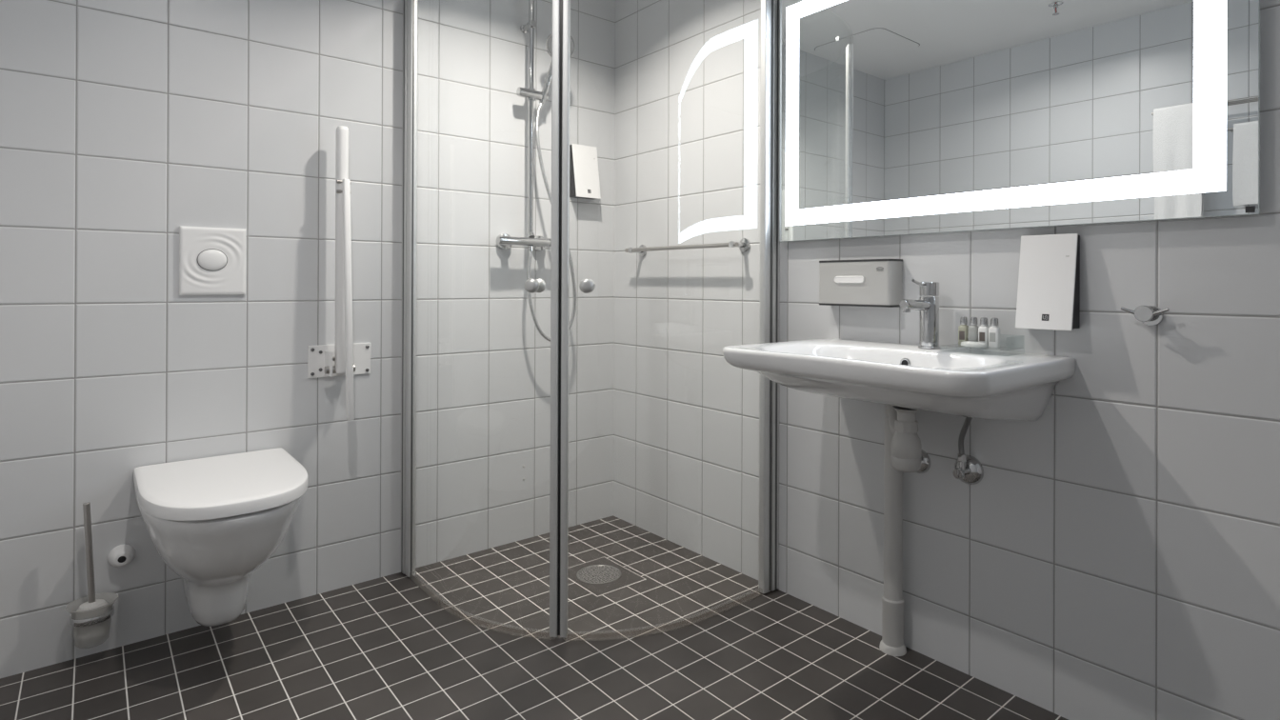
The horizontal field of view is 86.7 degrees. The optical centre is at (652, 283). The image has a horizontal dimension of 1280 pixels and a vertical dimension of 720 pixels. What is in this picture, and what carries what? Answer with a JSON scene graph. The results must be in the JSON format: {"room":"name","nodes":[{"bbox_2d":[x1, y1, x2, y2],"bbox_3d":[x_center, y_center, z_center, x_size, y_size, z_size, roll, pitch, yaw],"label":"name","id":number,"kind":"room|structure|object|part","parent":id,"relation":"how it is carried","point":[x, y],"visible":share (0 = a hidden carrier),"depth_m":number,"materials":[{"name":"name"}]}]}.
{"room":"bathroom","nodes":[
{"label":"bathroom","id":0,"kind":"room"},
{"bbox_2d":[0,0,615,678],"bbox_3d":[-1.034,-0.149,2.285,2.395,2.318,0.136,0,0,-40],"label":"wall","id":1,"kind":"structure","parent":0,"point":[125,124],"depth_m":2.13,"materials":[{"name":"white tile"}]},
{"bbox_2d":[69,501,114,639],"bbox_3d":[-1.483,0.765,1.795,0.108,0.369,0.120,0,0,-40],"label":"toilet brush","id":2,"kind":"object","parent":1,"relation":"attached to","point":[90,620],"visible":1,"depth_m":1.78,"materials":[{"name":"white plastic"}]},
{"bbox_3d":[-1.487,0.719,1.789,0.030,0.278,0.015,0,0,-8],"label":"handle","id":3,"kind":"part","parent":2,"relation":"part of","materials":[{"name":"metal"}]},
{"bbox_2d":[179,225,246,295],"bbox_3d":[-1.300,-0.065,2.008,0.167,0.199,0.022,0,0,-40],"label":"flush plate","id":4,"kind":"object","parent":1,"relation":"attached to","point":[211,260],"visible":1,"depth_m":2.00,"materials":[{"name":"white plastic"}]},
{"bbox_2d":[133,447,308,626],"bbox_3d":[-1.141,0.728,1.813,0.376,0.426,0.523,0,0,-40],"label":"toilet","id":5,"kind":"object","parent":1,"relation":"attached to","point":[213,521],"visible":1,"depth_m":1.70,"materials":[{"name":"white ceramic"}]},
{"bbox_3d":[-1.140,0.533,1.812,0.376,0.036,0.520,0,0,-40],"label":"lid","id":6,"kind":"part","parent":5,"relation":"part of","materials":[{"name":"white plastic"}]},
{"bbox_2d":[307,125,370,420],"bbox_3d":[-0.988,-0.035,2.188,0.194,0.934,0.142,0,0,-40],"label":"grab rail","id":7,"kind":"object","parent":1,"relation":"attached to","point":[347,358],"visible":1,"depth_m":2.16,"materials":[{"name":"white metal"}]},
{"bbox_3d":[-1.033,0.254,2.240,0.194,0.104,0.006,0,0,-40],"label":"wall plate","id":8,"kind":"part","parent":7,"relation":"part of","materials":[{"name":"white metal"}]},
{"bbox_3d":[-1.001,-0.107,2.182,0.035,0.790,0.044,0,0,-40],"label":"arm","id":9,"kind":"part","parent":7,"relation":"part of","materials":[{"name":"white metal"}]},
{"bbox_3d":[-0.965,0.051,2.148,0.053,0.763,0.023,0,0,36],"label":"support leg","id":10,"kind":"part","parent":7,"relation":"part of","materials":[{"name":"white metal"}]},
{"bbox_2d":[400,0,407,574],"bbox_3d":[-0.856,0.005,2.368,0.033,2.004,0.033,0,0,-40],"label":"shower door frame","id":11,"kind":"object","parent":1,"relation":"attached to","point":[405,2],"visible":0.46,"depth_m":2.35,"materials":[{"name":"metal"}]},
{"bbox_2d":[404,0,560,637],"bbox_3d":[-0.577,0.009,2.107,0.726,2.004,0.103,0,0,37],"label":"shower door","id":12,"kind":"structure","parent":11,"relation":"attached to","point":[531,285],"depth_m":1.92,"materials":[{"name":"clear glass"}]},
{"bbox_3d":[-0.341,0.007,1.919,0.041,0.041,0.038,0,0,12],"label":"knob","id":13,"kind":"part","parent":12,"relation":"part of","materials":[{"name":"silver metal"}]},
{"bbox_3d":[-0.331,0.007,1.962,0.041,0.041,0.038,0,0,12],"label":"knob","id":14,"kind":"part","parent":12,"relation":"part of","materials":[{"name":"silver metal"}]},
{"bbox_2d":[496,231,551,251],"bbox_3d":[-0.492,-0.161,2.634,0.265,0.076,0.090,0,0,-40],"label":"shower mixer","id":15,"kind":"object","parent":1,"relation":"attached to","point":[504,241],"visible":0.86,"depth_m":2.60,"materials":[{"name":"silver metal"}]},
{"bbox_3d":[-0.559,-0.160,2.543,0.047,0.036,0.036,0,0,-40],"label":"handle","id":16,"kind":"part","parent":15,"relation":"part of","materials":[{"name":"silver metal"}]},
{"bbox_2d":[527,246,533,251],"bbox_3d":[-0.471,-0.132,2.616,0.022,0.018,0.022,0,0,-40],"label":"outlet","id":17,"kind":"object","parent":15,"relation":"attached to","point":[530,249],"depth_m":2.61,"materials":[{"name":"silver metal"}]},
{"bbox_2d":[527,231,535,238],"bbox_3d":[-0.472,-0.184,2.627,0.026,0.029,0.031,0,0,-40],"label":"outlet","id":18,"kind":"object","parent":15,"relation":"attached to","point":[530,234],"depth_m":2.62,"materials":[{"name":"silver metal"}]},
{"bbox_2d":[526,102,576,341],"bbox_3d":[-0.394,-0.237,2.658,0.204,0.940,0.048,0,0,-23],"label":"shower hose","id":19,"kind":"object","parent":15,"relation":"attached to","point":[539,330],"visible":0.75,"depth_m":2.63,"materials":[{"name":"silver metal"}]},
{"bbox_2d":[516,0,548,233],"bbox_3d":[-0.480,-0.652,2.649,0.126,0.950,0.080,0,0,-40],"label":"shower rail","id":20,"kind":"object","parent":1,"relation":"attached to","point":[530,93],"visible":0.93,"depth_m":2.62,"materials":[{"name":"silver metal"}]},
{"bbox_3d":[-0.473,-0.647,2.631,0.021,0.940,0.021,0,0,-40],"label":"rail","id":21,"kind":"part","parent":20,"relation":"part of","materials":[{"name":"silver metal"}]},
{"bbox_2d":[539,33,574,103],"bbox_3d":[-0.381,-0.832,2.611,0.155,0.263,0.073,0,0,19],"label":"shower","id":22,"kind":"object","parent":20,"relation":"attached to","point":[548,81],"visible":0.34,"depth_m":2.62,"materials":[{"name":"silver metal"}]},
{"bbox_3d":[-0.401,-0.794,2.635,0.104,0.187,0.027,0,0,34],"label":"handle","id":23,"kind":"part","parent":22,"relation":"part of","materials":[{"name":"silver metal"}]},
{"bbox_2d":[569,143,600,199],"bbox_3d":[-0.282,-0.464,2.829,0.122,0.222,0.055,0,0,-40],"label":"soap dispenser","id":24,"kind":"object","parent":1,"relation":"attached to","point":[584,174],"visible":1,"depth_m":2.81,"materials":[{"name":"white plastic"}]},
{"bbox_2d":[0,515,1068,719],"bbox_3d":[-0.046,1.062,1.084,2.395,0.100,3.250,0,0,-40],"label":"floor","id":25,"kind":"structure","parent":0,"point":[464,637],"depth_m":1.82,"materials":[{"name":"tile"}]},
{"bbox_2d":[567,557,645,596],"bbox_3d":[-0.179,1.012,2.350,0.205,0.004,0.247,0,0,-40],"label":"floor drain","id":26,"kind":"object","parent":25,"relation":"on","point":[600,576],"visible":1,"depth_m":2.34,"materials":[{"name":"grey metal"}]},
{"bbox_2d":[613,0,1279,719],"bbox_3d":[0.843,-0.142,1.817,0.100,2.318,3.050,0,0,-40],"label":"wall","id":27,"kind":"structure","parent":0,"point":[1114,554],"depth_m":1.73,"materials":[{"name":"white tile"}]},
{"bbox_2d":[624,238,750,256],"bbox_3d":[0.111,-0.133,2.567,0.070,0.048,0.626,0,0,-40],"label":"towel rail","id":28,"kind":"object","parent":27,"relation":"attached to","point":[744,245],"visible":1,"depth_m":2.46,"materials":[{"name":"metal"}]},
{"bbox_2d":[770,0,779,591],"bbox_3d":[0.397,0.010,2.248,0.033,2.004,0.035,0,0,-40],"label":"shower door frame","id":29,"kind":"object","parent":27,"relation":"attached to","point":[776,3],"visible":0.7,"depth_m":2.23,"materials":[{"name":"metal"}]},
{"bbox_2d":[558,0,773,639],"bbox_3d":[0.078,0.011,2.044,0.721,2.004,0.102,0,0,-26],"label":"shower door","id":30,"kind":"structure","parent":29,"relation":"attached to","point":[587,286],"depth_m":2.21,"materials":[{"name":"clear glass"}]},
{"bbox_3d":[-0.185,0.008,1.905,0.041,0.041,0.038,0,0,-2],"label":"knob","id":31,"kind":"part","parent":30,"relation":"part of","materials":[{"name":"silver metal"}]},
{"bbox_2d":[819,259,902,307],"bbox_3d":[0.599,0.000,1.976,0.070,0.134,0.243,0,0,-40],"label":"dispenser","id":32,"kind":"object","parent":27,"relation":"attached to","point":[864,282],"visible":0.94,"depth_m":1.93,"materials":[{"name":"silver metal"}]},
{"bbox_2d":[879,417,906,656],"bbox_3d":[0.667,0.696,1.880,0.072,0.639,0.072,0,0,-40],"label":"drain pipe","id":33,"kind":"object","parent":27,"relation":"attached to","point":[891,643],"visible":0.98,"depth_m":1.86,"materials":[{"name":"grey plastic"}]},
{"bbox_2d":[881,594,904,647],"bbox_3d":[0.666,0.943,1.879,0.059,0.143,0.059,0,0,-40],"label":"socket","id":34,"kind":"object","parent":33,"relation":"attached to","point":[892,620],"depth_m":1.86,"materials":[{"name":"grey plastic"}]},
{"bbox_2d":[722,338,1075,420],"bbox_3d":[0.569,0.252,1.678,0.494,0.164,0.690,0,0,-40],"label":"washbasin","id":35,"kind":"object","parent":27,"relation":"attached to","point":[1020,387],"visible":0.99,"depth_m":1.53,"materials":[{"name":"white ceramic"}]},
{"bbox_2d":[885,404,921,472],"bbox_3d":[0.648,0.392,1.793,0.074,0.165,0.223,0,0,4],"label":"trap","id":36,"kind":"object","parent":35,"relation":"attached to","point":[906,447],"visible":0.8,"depth_m":1.70,"materials":[{"name":"grey plastic"}]},
{"bbox_3d":[0.651,0.359,1.811,0.046,0.090,0.190,0,0,14],"label":"outlet arm","id":37,"kind":"part","parent":36,"relation":"part of","materials":[{"name":"grey plastic"}]},
{"bbox_2d":[892,405,916,410],"bbox_3d":[0.643,0.313,1.719,0.066,0.007,0.066,0,0,-40],"label":"washer","id":38,"kind":"object","parent":36,"relation":"in","point":[895,408],"depth_m":1.69,"materials":[{"name":"black plastic"}]},
{"bbox_2d":[890,430,921,472],"bbox_3d":[0.642,0.423,1.718,0.073,0.104,0.073,0,0,-40],"label":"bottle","id":39,"kind":"object","parent":36,"relation":"on","point":[906,447],"depth_m":1.69,"materials":[{"name":"grey plastic"}]},
{"bbox_2d":[899,279,940,348],"bbox_3d":[0.689,0.080,1.753,0.156,0.180,0.056,0,0,-40],"label":"tap","id":40,"kind":"object","parent":35,"relation":"on","point":[928,304],"visible":1,"depth_m":1.76,"materials":[{"name":"silver metal"}]},
{"bbox_3d":[0.675,0.057,1.741,0.119,0.032,0.029,0,0,-40],"label":"spout","id":41,"kind":"part","parent":40,"relation":"part of","materials":[{"name":"silver metal"}]},
{"bbox_3d":[0.690,0.001,1.753,0.066,0.022,0.009,0,0,-40],"label":"lever","id":42,"kind":"part","parent":40,"relation":"part of","materials":[{"name":"silver metal"}]},
{"bbox_3d":[0.728,0.016,1.785,0.048,0.036,0.048,0,0,-40],"label":"handle","id":43,"kind":"part","parent":40,"relation":"part of","materials":[{"name":"silver metal"}]},
{"bbox_2d":[940,334,1024,356],"bbox_3d":[0.807,0.148,1.664,0.096,0.044,0.162,0,0,-40],"label":"tray","id":44,"kind":"object","parent":35,"relation":"on","point":[988,352],"visible":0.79,"depth_m":1.65,"materials":[{"name":"clear glass"}]},
{"bbox_2d":[958,316,968,344],"bbox_3d":[0.782,0.120,1.706,0.021,0.072,0.024,0,0,-40],"label":"toiletry bottle","id":45,"kind":"object","parent":44,"relation":"on","point":[963,329],"visible":0.94,"depth_m":1.70,"materials":[{"name":"beige plastic"}]},
{"bbox_2d":[967,317,979,341],"bbox_3d":[0.798,0.120,1.686,0.021,0.072,0.024,0,0,-40],"label":"toiletry bottle","id":46,"kind":"object","parent":44,"relation":"on","point":[972,330],"visible":0.86,"depth_m":1.68,"materials":[{"name":"grey plastic"}]},
{"bbox_2d":[960,340,985,347],"bbox_3d":[0.782,0.149,1.655,0.028,0.014,0.062,0,0,-40],"label":"soap","id":47,"kind":"object","parent":44,"relation":"on","point":[971,344],"visible":1,"depth_m":1.64,"materials":[{"name":"grey"}]},
{"bbox_2d":[978,317,988,346],"bbox_3d":[0.814,0.120,1.667,0.021,0.072,0.024,0,0,-40],"label":"toiletry bottle","id":48,"kind":"object","parent":44,"relation":"on","point":[983,330],"visible":0.93,"depth_m":1.66,"materials":[{"name":"white plastic"}]},
{"bbox_2d":[988,318,1000,347],"bbox_3d":[0.830,0.120,1.648,0.021,0.072,0.024,0,0,-40],"label":"toiletry bottle","id":49,"kind":"object","parent":44,"relation":"on","point":[994,333],"visible":1,"depth_m":1.64,"materials":[{"name":"white plastic"}]},
{"bbox_2d":[916,449,930,473],"bbox_3d":[0.720,0.489,1.856,0.034,0.068,0.068,0,0,-40],"label":"rose","id":50,"kind":"object","parent":27,"relation":"attached to","point":[926,460],"visible":0.27,"depth_m":1.84,"materials":[{"name":"silver metal"}]},
{"bbox_2d":[952,417,983,484],"bbox_3d":[0.791,0.415,1.724,0.094,0.215,0.094,0,0,-40],"label":"supply valve","id":51,"kind":"object","parent":27,"relation":"attached to","point":[968,469],"visible":0.93,"depth_m":1.73,"materials":[{"name":"silver metal"}]},
{"bbox_3d":[0.777,0.484,1.724,0.015,0.026,0.026,0,0,-40],"label":"valve handle","id":52,"kind":"part","parent":51,"relation":"part of","materials":[{"name":"silver metal"}]},
{"bbox_3d":[0.814,0.484,1.754,0.020,0.076,0.076,0,0,-40],"label":"plate","id":53,"kind":"part","parent":51,"relation":"part of","materials":[{"name":"silver metal"}]},
{"bbox_2d":[779,0,1259,241],"bbox_3d":[0.801,-0.535,1.767,0.030,0.803,1.180,0,0,-40],"label":"mirror","id":54,"kind":"object","parent":27,"relation":"attached to","point":[898,117],"visible":1,"depth_m":1.65,"materials":[{"name":"mirror"}]},
{"bbox_2d":[1015,233,1079,330],"bbox_3d":[0.926,-0.003,1.592,0.055,0.222,0.122,0,0,-40],"label":"soap dispenser","id":55,"kind":"object","parent":27,"relation":"attached to","point":[1049,278],"visible":1,"depth_m":1.58,"materials":[{"name":"white plastic"}]},
{"bbox_2d":[1120,305,1169,325],"bbox_3d":[1.056,0.070,1.449,0.039,0.044,0.086,0,0,-40],"label":"robe hook","id":56,"kind":"object","parent":27,"relation":"attached to","point":[1150,315],"visible":1,"depth_m":1.44,"materials":[{"name":"silver metal"}]},
{"bbox_3d":[1.070,0.070,1.455,0.010,0.043,0.043,0,0,-40],"label":"round plate","id":57,"kind":"part","parent":56,"relation":"part of","materials":[{"name":"silver metal"}]}
]}

